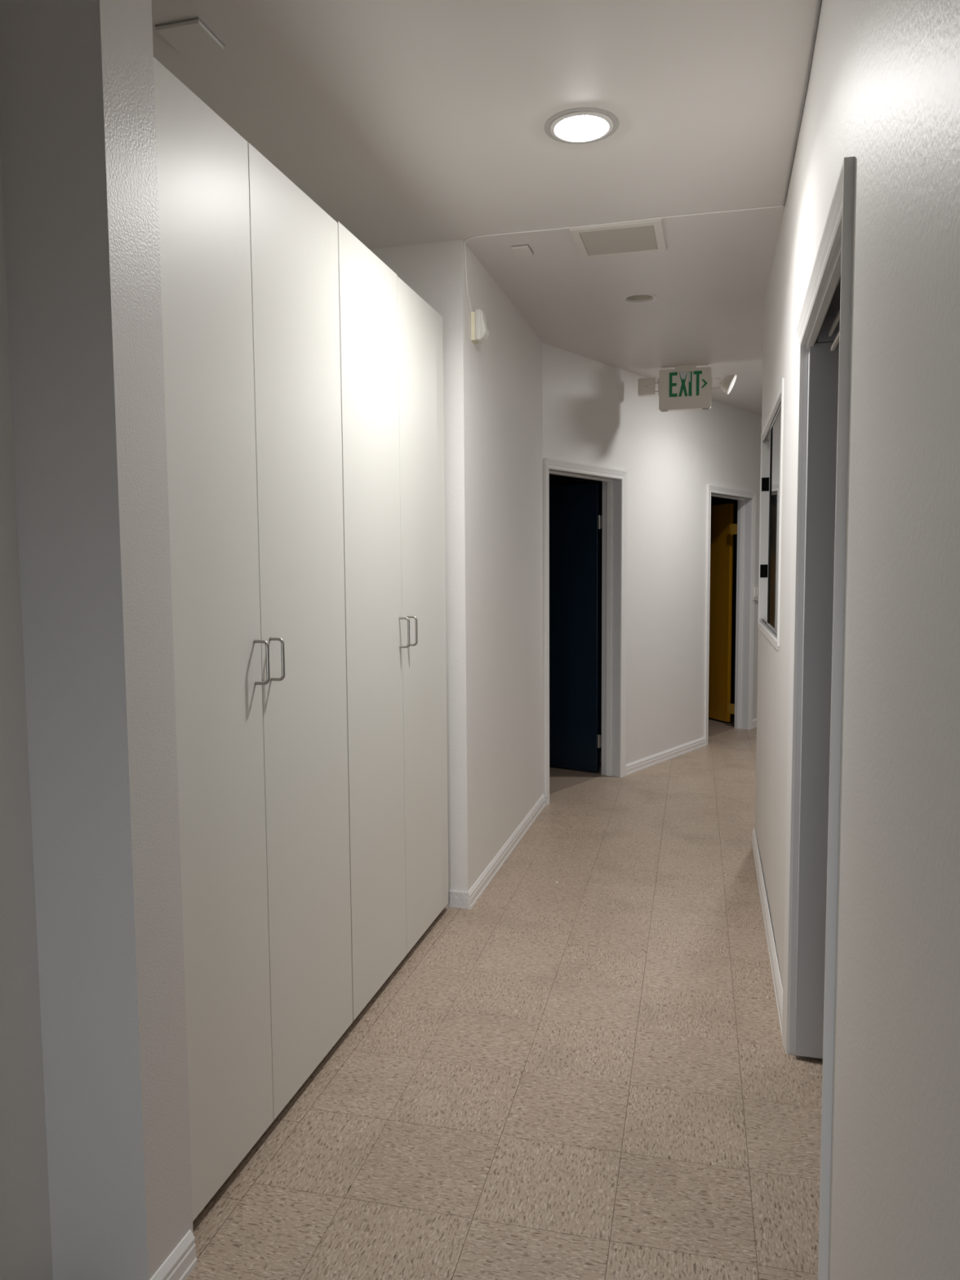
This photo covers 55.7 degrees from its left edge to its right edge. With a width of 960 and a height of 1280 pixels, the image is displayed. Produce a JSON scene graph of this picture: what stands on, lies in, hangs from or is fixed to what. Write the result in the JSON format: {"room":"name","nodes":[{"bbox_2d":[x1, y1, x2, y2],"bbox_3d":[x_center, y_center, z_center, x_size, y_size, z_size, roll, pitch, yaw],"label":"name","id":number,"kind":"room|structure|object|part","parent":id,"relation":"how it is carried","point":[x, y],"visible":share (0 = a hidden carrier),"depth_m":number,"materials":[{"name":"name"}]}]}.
{"room":"office corridor","nodes":[
{"label":"office corridor","id":0,"kind":"room"},
{"bbox_2d":[0,157,53,1279],"bbox_3d":[-1.496,0.109,-0.461,0.120,2.770,4.540,1,5,15],"label":"wall","id":1,"kind":"structure","parent":0,"point":[25,1238],"depth_m":1.71,"materials":[{"name":"white paint"}]},
{"bbox_2d":[368,240,542,906],"bbox_3d":[-0.222,-0.306,4.712,0.788,2.770,1.745,1,5,15],"label":"wall","id":2,"kind":"structure","parent":0,"point":[493,393],"depth_m":4.13,"materials":[{"name":"white paint"}]},
{"bbox_2d":[448,890,467,909],"bbox_3d":[-0.092,1.110,3.883,0.082,0.074,0.008,1,5,15],"label":"baseboard","id":3,"kind":"structure","parent":2,"relation":"attached to","point":[457,899],"depth_m":3.88,"materials":[{"name":"paint"}]},
{"bbox_2d":[471,309,488,343],"bbox_3d":[0.002,-1.323,3.834,0.062,0.124,0.073,1,5,15],"label":"sensor","id":4,"kind":"object","parent":2,"relation":"attached to","point":[479,328],"visible":1,"depth_m":3.81,"materials":[{"name":"beige plastic"}]},
{"bbox_2d":[467,793,545,909],"bbox_3d":[0.174,1.043,4.707,0.015,0.074,1.743,1,5,15],"label":"baseboard","id":5,"kind":"structure","parent":2,"relation":"attached to","point":[491,871],"depth_m":4.46,"materials":[{"name":"white wood"}]},
{"bbox_2d":[151,0,822,416],"bbox_3d":[0.497,-1.692,3.570,6.320,0.160,13.800,1,5,15],"label":"ceiling","id":6,"kind":"structure","parent":0,"point":[406,122],"depth_m":2.76,"materials":[{"name":"paint"}]},
{"bbox_2d":[155,17,225,56],"bbox_3d":[-0.717,-1.493,2.251,0.120,0.012,0.121,1,5,15],"label":"ceiling plate","id":7,"kind":"object","parent":6,"relation":"attached to","point":[189,37],"visible":1,"depth_m":2.24,"materials":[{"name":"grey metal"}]},
{"bbox_2d":[511,244,533,257],"bbox_3d":[0.175,-1.619,3.780,0.074,0.012,0.107,1,5,15],"label":"ceiling plate","id":8,"kind":"object","parent":6,"relation":"attached to","point":[520,251],"visible":1,"depth_m":3.76,"materials":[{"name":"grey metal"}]},
{"bbox_2d":[544,107,618,144],"bbox_3d":[0.305,-1.536,2.731,0.224,0.016,0.224,1,5,15],"label":"recessed light","id":9,"kind":"object","parent":6,"relation":"in","point":[578,126],"visible":1,"depth_m":2.71,"materials":[{"name":"white plastic"}]},
{"bbox_2d":[568,218,666,259],"bbox_3d":[0.562,-1.613,3.661,0.357,0.012,0.347,1,5,15],"label":"ceiling vent","id":10,"kind":"object","parent":6,"relation":"in","point":[642,237],"visible":1,"depth_m":3.64,"materials":[{"name":"metal"}]},
{"bbox_2d":[463,204,782,311],"bbox_3d":[0.535,-1.485,3.568,1.224,0.252,0.159,1,5,15],"label":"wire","id":11,"kind":"object","parent":6,"relation":"attached to","point":[778,206],"visible":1,"depth_m":3.51,"materials":[{"name":"paint"}]},
{"bbox_2d":[622,293,657,303],"bbox_3d":[0.786,-1.696,4.474,0.170,0.036,0.170,1,5,15],"label":"recessed light","id":12,"kind":"object","parent":6,"relation":"in","point":[637,298],"visible":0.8,"depth_m":4.52,"materials":[{"name":"white plastic"}]},
{"bbox_2d":[638,364,736,412],"bbox_3d":[1.361,-1.661,5.978,0.631,0.290,0.131,1,5,15],"label":"exit sign","id":13,"kind":"object","parent":6,"relation":"attached to","point":[684,387],"visible":1,"depth_m":5.96,"materials":[{"name":"beige plastic"}]},
{"bbox_2d":[186,713,822,1279],"bbox_3d":[0.518,1.199,3.797,6.320,0.100,13.800,1,5,15],"label":"floor","id":14,"kind":"structure","parent":0,"point":[588,1074],"depth_m":2.52,"materials":[{"name":"tile"}]},
{"bbox_2d":[0,0,193,1279],"bbox_3d":[-0.996,-0.074,1.828,0.750,2.770,0.155,1,5,15],"label":"wall pier","id":15,"kind":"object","parent":14,"relation":"on","point":[78,146],"visible":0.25,"depth_m":1.70,"materials":[{"name":"paint"}]},
{"bbox_2d":[150,1229,197,1279],"bbox_3d":[-0.619,1.275,1.826,0.015,0.074,0.153,1,5,15],"label":"baseboard","id":16,"kind":"object","parent":15,"relation":"attached to","point":[182,1260],"visible":1,"depth_m":1.85,"materials":[{"name":"white wood"}]},
{"bbox_2d":[153,57,352,1221],"bbox_3d":[-0.812,0.040,2.366,0.668,2.456,0.946,1,5,15],"label":"tall cabinet","id":17,"kind":"object","parent":14,"relation":"on","point":[249,262],"visible":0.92,"depth_m":2.19,"materials":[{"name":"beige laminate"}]},
{"bbox_3d":[-0.602,0.046,2.038,0.020,2.419,0.419,1,5,15],"label":"door","id":18,"kind":"part","parent":17,"relation":"part of","materials":[{"name":"beige laminate"}]},
{"bbox_3d":[-0.529,0.054,2.204,0.040,0.110,0.009,1,5,15],"label":"handle","id":19,"kind":"part","parent":17,"relation":"part of","materials":[{"name":"silver metal"}]},
{"bbox_3d":[-0.509,0.048,2.281,0.040,0.110,0.009,1,5,15],"label":"handle","id":20,"kind":"part","parent":17,"relation":"part of","materials":[{"name":"silver metal"}]},
{"bbox_3d":[-0.482,0.009,2.496,0.020,2.420,0.524,1,5,15],"label":"door","id":21,"kind":"part","parent":17,"relation":"part of","materials":[{"name":"beige laminate"}]},
{"bbox_2d":[336,221,448,1021],"bbox_3d":[-0.559,-0.041,3.330,0.668,2.463,1.044,1,5,15],"label":"tall cabinet","id":22,"kind":"object","parent":14,"relation":"on","point":[391,339],"visible":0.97,"depth_m":3.13,"materials":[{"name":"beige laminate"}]},
{"bbox_3d":[-0.351,-0.035,2.997,0.020,2.427,0.504,1,5,15],"label":"door","id":23,"kind":"part","parent":22,"relation":"part of","materials":[{"name":"beige laminate"}]},
{"bbox_3d":[-0.267,-0.026,3.209,0.040,0.110,0.009,1,5,15],"label":"handle","id":24,"kind":"part","parent":22,"relation":"part of","materials":[{"name":"silver metal"}]},
{"bbox_3d":[-0.246,-0.033,3.290,0.040,0.110,0.009,1,5,15],"label":"handle","id":25,"kind":"part","parent":22,"relation":"part of","materials":[{"name":"silver metal"}]},
{"bbox_3d":[-0.219,-0.074,3.501,0.020,2.424,0.536,1,5,15],"label":"door","id":26,"kind":"part","parent":22,"relation":"part of","materials":[{"name":"beige laminate"}]},
{"bbox_2d":[549,474,602,751],"bbox_3d":[-0.197,-0.480,6.914,2.480,2.770,1.820,3,6,38],"label":"wall","id":27,"kind":"structure","parent":0,"point":[554,480],"depth_m":7.11,"materials":[{"name":"paint"}]},
{"bbox_2d":[542,342,761,794],"bbox_3d":[1.795,-0.528,7.345,0.120,2.770,4.780,3,6,38],"label":"wall","id":28,"kind":"structure","parent":0,"point":[594,413],"depth_m":6.62,"materials":[{"name":"white paint"}]},
{"bbox_2d":[543,457,627,805],"bbox_3d":[0.290,-0.090,6.184,1.055,2.100,0.985,3,6,38],"label":"door","id":29,"kind":"structure","parent":28,"relation":"in","point":[573,740],"depth_m":6.33,"materials":[{"name":"grey paint"}]},
{"bbox_2d":[626,737,705,775],"bbox_3d":[1.418,0.866,6.850,0.015,0.074,1.310,3,6,38],"label":"baseboard","id":30,"kind":"structure","parent":28,"relation":"attached to","point":[641,764],"depth_m":6.79,"materials":[{"name":"white wood"}]},
{"bbox_2d":[704,484,756,746],"bbox_3d":[2.141,-0.259,8.162,0.609,2.100,1.835,0,5,7],"label":"door","id":31,"kind":"structure","parent":28,"relation":"in","point":[721,529],"depth_m":8.12,"materials":[{"name":"grey paint"}]},
{"bbox_2d":[752,718,756,728],"bbox_3d":[2.839,0.713,8.656,0.015,0.074,1.300,3,6,38],"label":"baseboard","id":32,"kind":"structure","parent":28,"relation":"attached to","point":[754,721],"depth_m":8.19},
{"bbox_2d":[752,584,758,599],"bbox_3d":[2.445,-0.425,8.060,0.031,0.138,0.122,3,6,38],"label":"light switch","id":33,"kind":"object","parent":28,"relation":"attached to","point":[755,594],"visible":0.84,"depth_m":8.03,"materials":[{"name":"white plastic"}]},
{"bbox_2d":[711,496,737,704],"bbox_3d":[1.244,-0.634,8.745,2.480,2.770,2.850,3,6,38],"label":"wall","id":34,"kind":"structure","parent":0,"point":[714,500],"depth_m":9.38,"materials":[{"name":"paint"}]},
{"bbox_2d":[755,0,959,1279],"bbox_3d":[0.486,-0.005,0.803,0.144,2.770,7.995,1,5,15],"label":"wall","id":35,"kind":"structure","parent":0,"point":[883,91],"depth_m":1.12,"materials":[{"name":"white paint"}]},
{"bbox_2d":[751,828,782,1038],"bbox_3d":[1.184,1.109,3.774,0.015,0.074,2.095,1,5,14],"label":"baseboard","id":36,"kind":"structure","parent":35,"relation":"attached to","point":[778,988],"depth_m":3.46,"materials":[{"name":"white wood"}]},
{"bbox_2d":[757,377,783,649],"bbox_3d":[1.318,-0.504,3.959,0.121,0.990,1.360,1,5,14],"label":"window","id":37,"kind":"structure","parent":35,"relation":"in","point":[771,435],"depth_m":3.93,"materials":[{"name":"wood"}]},
{"bbox_3d":[1.451,-0.350,4.602,0.060,0.065,0.004,1,5,15],"label":"latch plate","id":38,"kind":"part","parent":37,"relation":"part of","materials":[{"name":"black rubber"}]},
{"bbox_3d":[1.448,-0.783,4.568,0.060,0.067,0.004,1,5,15],"label":"latch plate","id":39,"kind":"part","parent":37,"relation":"part of","materials":[{"name":"black metal"}]},
{"bbox_3d":[1.214,-0.481,3.732,0.007,0.884,0.774,1,5,14],"label":"sash","id":40,"kind":"part","parent":37,"relation":"part of","materials":[{"name":"wood"}]},
{"bbox_3d":[1.200,-0.476,3.678,0.004,0.860,0.646,1,5,14],"label":"pane","id":41,"kind":"part","parent":37,"relation":"part of","materials":[{"name":"clear glass"}]},
{"bbox_2d":[782,0,822,206],"bbox_3d":[0.806,-1.499,2.171,0.014,0.009,2.400,1,5,15],"label":"ceiling trim","id":42,"kind":"structure","parent":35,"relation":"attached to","point":[819,1],"depth_m":2.52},
{"bbox_2d":[782,156,854,1279],"bbox_3d":[1.202,0.215,2.020,0.925,2.130,1.135,1,5,15],"label":"door frame","id":43,"kind":"structure","parent":35,"relation":"in","point":[822,367],"depth_m":2.55,"materials":[{"name":"grey paint"}]},
{"bbox_3d":[0.899,-0.812,2.277,0.007,0.010,0.372,1,5,15],"label":"closer arm","id":44,"kind":"part","parent":43,"relation":"part of","materials":[{"name":"metal"}]},
{"bbox_3d":[0.898,-0.758,2.275,0.007,0.010,0.260,1,5,15],"label":"closer arm","id":45,"kind":"part","parent":43,"relation":"part of","materials":[{"name":"metal"}]}
]}

